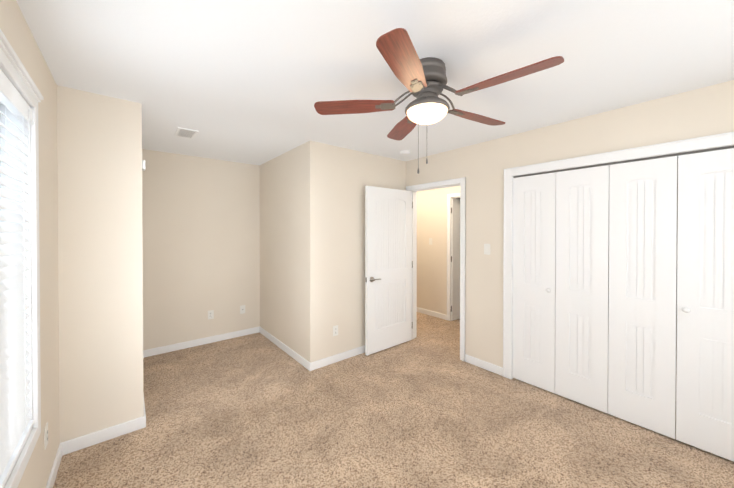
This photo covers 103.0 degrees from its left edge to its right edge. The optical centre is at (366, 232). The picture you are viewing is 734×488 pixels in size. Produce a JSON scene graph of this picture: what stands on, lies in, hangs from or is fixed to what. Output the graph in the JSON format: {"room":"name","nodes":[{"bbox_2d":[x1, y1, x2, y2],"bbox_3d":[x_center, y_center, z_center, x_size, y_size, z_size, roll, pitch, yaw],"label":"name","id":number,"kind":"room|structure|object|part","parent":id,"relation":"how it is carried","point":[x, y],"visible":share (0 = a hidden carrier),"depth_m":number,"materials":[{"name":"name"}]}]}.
{"room":"empty bedroom","nodes":[
{"label":"empty bedroom","id":0,"kind":"room"},
{"bbox_2d":[0,0,59,487],"bbox_3d":[-0.964,0.263,0.504,0.150,2.440,3.540,0,1,-39],"label":"wall","id":1,"kind":"structure","parent":0,"point":[15,29],"depth_m":1.62,"materials":[{"name":"paint"}]},
{"bbox_2d":[0,29,43,487],"bbox_3d":[-1.072,0.161,0.660,0.184,1.664,1.908,0,1,-39],"label":"window","id":2,"kind":"structure","parent":1,"relation":"in","point":[14,70],"depth_m":1.36,"materials":[{"name":"white"}]},
{"bbox_3d":[-1.116,0.172,0.624,0.067,1.490,1.730,0,1,-39],"label":"window sash","id":3,"kind":"part","parent":2,"relation":"part of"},
{"bbox_2d":[0,69,33,487],"bbox_3d":[-1.035,0.165,0.691,0.072,1.473,1.724,0,1,-39],"label":"window blinds","id":4,"kind":"object","parent":2,"relation":"attached to","point":[16,424],"visible":1,"depth_m":1.19,"materials":[{"name":"white plastic"}]},
{"bbox_2d":[44,422,47,449],"bbox_3d":[-1.760,1.115,1.603,0.008,0.115,0.070,0,1,-39],"label":"outlet","id":5,"kind":"object","parent":1,"relation":"attached to","point":[45,436],"visible":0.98,"depth_m":1.59,"materials":[{"name":"white plastic"}]},
{"bbox_2d":[46,442,64,487],"bbox_3d":[-0.937,1.439,0.612,0.018,0.085,3.420,0,1,-39],"label":"baseboard","id":6,"kind":"structure","parent":1,"relation":"attached to","point":[61,449],"depth_m":1.77,"materials":[{"name":"white wood"}]},
{"bbox_2d":[142,149,259,349],"bbox_3d":[-2.383,0.239,3.687,2.000,2.440,0.120,0,1,-39],"label":"wall","id":7,"kind":"structure","parent":0,"point":[201,233],"depth_m":3.77,"materials":[{"name":"paint"}]},
{"bbox_2d":[143,327,258,357],"bbox_3d":[-2.103,1.416,3.836,1.350,0.085,0.018,0,1,-39],"label":"baseboard","id":8,"kind":"structure","parent":7,"relation":"attached to","point":[183,345],"depth_m":3.76,"materials":[{"name":"white wood"}]},
{"bbox_2d":[208,310,213,319],"bbox_3d":[-2.070,1.086,3.867,0.070,0.115,0.008,0,1,-39],"label":"outlet","id":9,"kind":"object","parent":7,"relation":"attached to","point":[210,314],"visible":1,"depth_m":3.87,"materials":[{"name":"white plastic"}]},
{"bbox_2d":[240,305,244,313],"bbox_3d":[-1.755,1.083,4.123,0.070,0.115,0.012,0,1,-39],"label":"jack","id":10,"kind":"object","parent":7,"relation":"attached to","point":[242,309],"visible":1,"depth_m":4.12,"materials":[{"name":"white plastic"}]},
{"bbox_2d":[16,0,733,165],"bbox_3d":[0.448,-1.028,3.273,6.160,0.100,6.400,0,1,-39],"label":"ceiling","id":11,"kind":"structure","parent":0,"point":[252,82],"depth_m":1.63,"materials":[{"name":"white paint"}]},
{"bbox_2d":[174,127,198,138],"bbox_3d":[-1.768,-0.969,2.850,0.165,0.011,0.300,0,1,-39],"label":"ceiling vent","id":12,"kind":"object","parent":11,"relation":"in","point":[185,133],"visible":0.98,"depth_m":2.84,"materials":[{"name":"white metal"}]},
{"bbox_2d":[400,150,409,155],"bbox_3d":[0.459,-0.961,3.528,0.128,0.038,0.128,0,1,-39],"label":"smoke detector","id":13,"kind":"object","parent":11,"relation":"attached to","point":[404,153],"visible":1,"depth_m":3.48,"materials":[{"name":"white plastic"}]},
{"bbox_2d":[314,28,563,173],"bbox_3d":[0.388,-0.645,1.700,1.274,0.642,1.271,0,1,-39],"label":"ceiling fan","id":14,"kind":"object","parent":11,"relation":"hanging from","point":[423,81],"visible":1,"depth_m":1.60,"materials":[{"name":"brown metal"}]},
{"bbox_2d":[53,312,733,487],"bbox_3d":[0.448,1.512,3.291,6.160,0.100,6.400,0,1,-39],"label":"floor","id":15,"kind":"structure","parent":0,"point":[426,407],"depth_m":2.14,"materials":[{"name":"carpet"}]},
{"bbox_2d":[57,85,143,442],"bbox_3d":[-2.404,0.247,2.602,0.590,2.440,1.530,0,1,-39],"label":"wall bump-out","id":16,"kind":"object","parent":15,"relation":"on","point":[100,235],"visible":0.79,"depth_m":2.04,"materials":[{"name":"paint"}]},
{"bbox_2d":[65,417,141,454],"bbox_3d":[-1.851,1.429,2.063,0.390,0.085,0.018,0,1,-39],"label":"baseboard","id":17,"kind":"structure","parent":16,"relation":"attached to","point":[85,441],"depth_m":2.05,"materials":[{"name":"white wood"}]},
{"bbox_2d":[142,160,145,170],"bbox_3d":[-1.721,-0.520,2.248,0.022,0.070,0.075,0,1,-39],"label":"door chime","id":18,"kind":"object","parent":16,"relation":"attached to","point":[143,165],"visible":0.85,"depth_m":2.22,"materials":[{"name":"white plastic"}]},
{"bbox_2d":[142,392,145,427],"bbox_3d":[-2.166,1.423,2.797,0.014,0.085,1.544,0,1,-39],"label":"baseboard","id":19,"kind":"structure","parent":16,"relation":"attached to","point":[144,417],"depth_m":2.20,"materials":[{"name":"white wood"}]},
{"bbox_2d":[259,141,405,362],"bbox_3d":[-0.780,0.233,4.564,1.590,2.440,2.500,0,1,-39],"label":"wall block","id":20,"kind":"object","parent":15,"relation":"on","point":[312,243],"visible":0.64,"depth_m":3.39,"materials":[{"name":"paint"}]},
{"bbox_2d":[259,326,311,370],"bbox_3d":[-1.087,1.417,3.683,0.014,0.085,1.544,0,1,-39],"label":"baseboard","id":21,"kind":"structure","parent":20,"relation":"attached to","point":[285,348],"depth_m":3.51,"materials":[{"name":"white wood"}]},
{"bbox_2d":[333,325,337,335],"bbox_3d":[-0.354,1.106,3.297,0.070,0.115,0.008,0,1,-39],"label":"outlet","id":22,"kind":"object","parent":20,"relation":"attached to","point":[335,330],"visible":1,"depth_m":3.29,"materials":[{"name":"white plastic"}]},
{"bbox_2d":[312,345,364,369],"bbox_3d":[-0.025,1.418,3.566,1.460,0.085,0.014,0,1,-39],"label":"baseboard","id":23,"kind":"structure","parent":20,"relation":"attached to","point":[317,364],"depth_m":3.30,"materials":[{"name":"white wood"}]},
{"bbox_2d":[417,186,459,314],"bbox_3d":[1.110,0.228,5.217,0.120,2.440,3.890,0,1,-39],"label":"wall","id":24,"kind":"structure","parent":0,"point":[432,258],"depth_m":5.08,"materials":[{"name":"paint"}]},
{"bbox_2d":[417,307,446,319],"bbox_3d":[0.615,1.402,5.723,0.014,0.085,2.254,0,1,-39],"label":"baseboard","id":25,"kind":"structure","parent":24,"relation":"attached to","point":[439,315],"depth_m":5.07,"materials":[{"name":"white wood"}]},
{"bbox_2d":[447,193,459,320],"bbox_3d":[1.651,0.407,4.544,0.144,2.092,0.864,0,1,-39],"label":"door frame","id":26,"kind":"structure","parent":24,"relation":"attached to","point":[449,223],"depth_m":4.80,"materials":[{"name":"white wood"}]},
{"bbox_2d":[451,198,459,319],"bbox_3d":[1.712,0.435,4.972,0.746,2.005,0.035,0,0,-27],"label":"hall door","id":27,"kind":"structure","parent":24,"relation":"in","point":[455,280],"depth_m":4.83,"materials":[{"name":"white wood"}]},
{"bbox_2d":[406,80,733,366],"bbox_3d":[1.705,0.246,2.697,0.120,2.440,3.540,0,1,-39],"label":"wall","id":28,"kind":"structure","parent":0,"point":[695,113],"depth_m":2.98,"materials":[{"name":"paint"}]},
{"bbox_2d":[365,186,412,354],"bbox_3d":[0.294,0.445,3.701,0.796,2.005,0.137,0,1,-39],"label":"entry door","id":29,"kind":"structure","parent":28,"relation":"in","point":[388,269],"depth_m":3.65,"materials":[{"name":"white wood"}]},
{"bbox_2d":[406,177,465,361],"bbox_3d":[0.880,0.413,3.703,0.164,2.092,0.904,0,1,-39],"label":"door frame","id":30,"kind":"structure","parent":28,"relation":"attached to","point":[460,182],"depth_m":3.43,"materials":[{"name":"white wood"}]},
{"bbox_2d":[465,354,502,375],"bbox_3d":[1.255,1.421,3.148,0.014,0.085,0.432,0,1,-39],"label":"baseboard","id":31,"kind":"structure","parent":28,"relation":"attached to","point":[496,369],"depth_m":3.13,"materials":[{"name":"white wood"}]},
{"bbox_2d":[484,244,489,254],"bbox_3d":[1.278,0.173,3.109,0.016,0.115,0.070,0,1,-39],"label":"light switch","id":32,"kind":"object","parent":28,"relation":"attached to","point":[487,249],"visible":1,"depth_m":3.11,"materials":[{"name":"white plastic"}]},
{"bbox_2d":[503,132,733,378],"bbox_3d":[1.966,0.414,2.364,0.144,2.110,1.664,0,1,-39],"label":"trim","id":33,"kind":"structure","parent":28,"relation":"attached to","point":[722,141],"depth_m":2.61,"materials":[{"name":"white wood"}]},
{"bbox_2d":[513,148,733,461],"bbox_3d":[1.931,0.456,2.335,0.063,1.998,1.500,0,1,-39],"label":"bifold closet doors","id":34,"kind":"structure","parent":28,"relation":"in","point":[610,271],"depth_m":2.22,"materials":[{"name":"white wood"}]}
]}

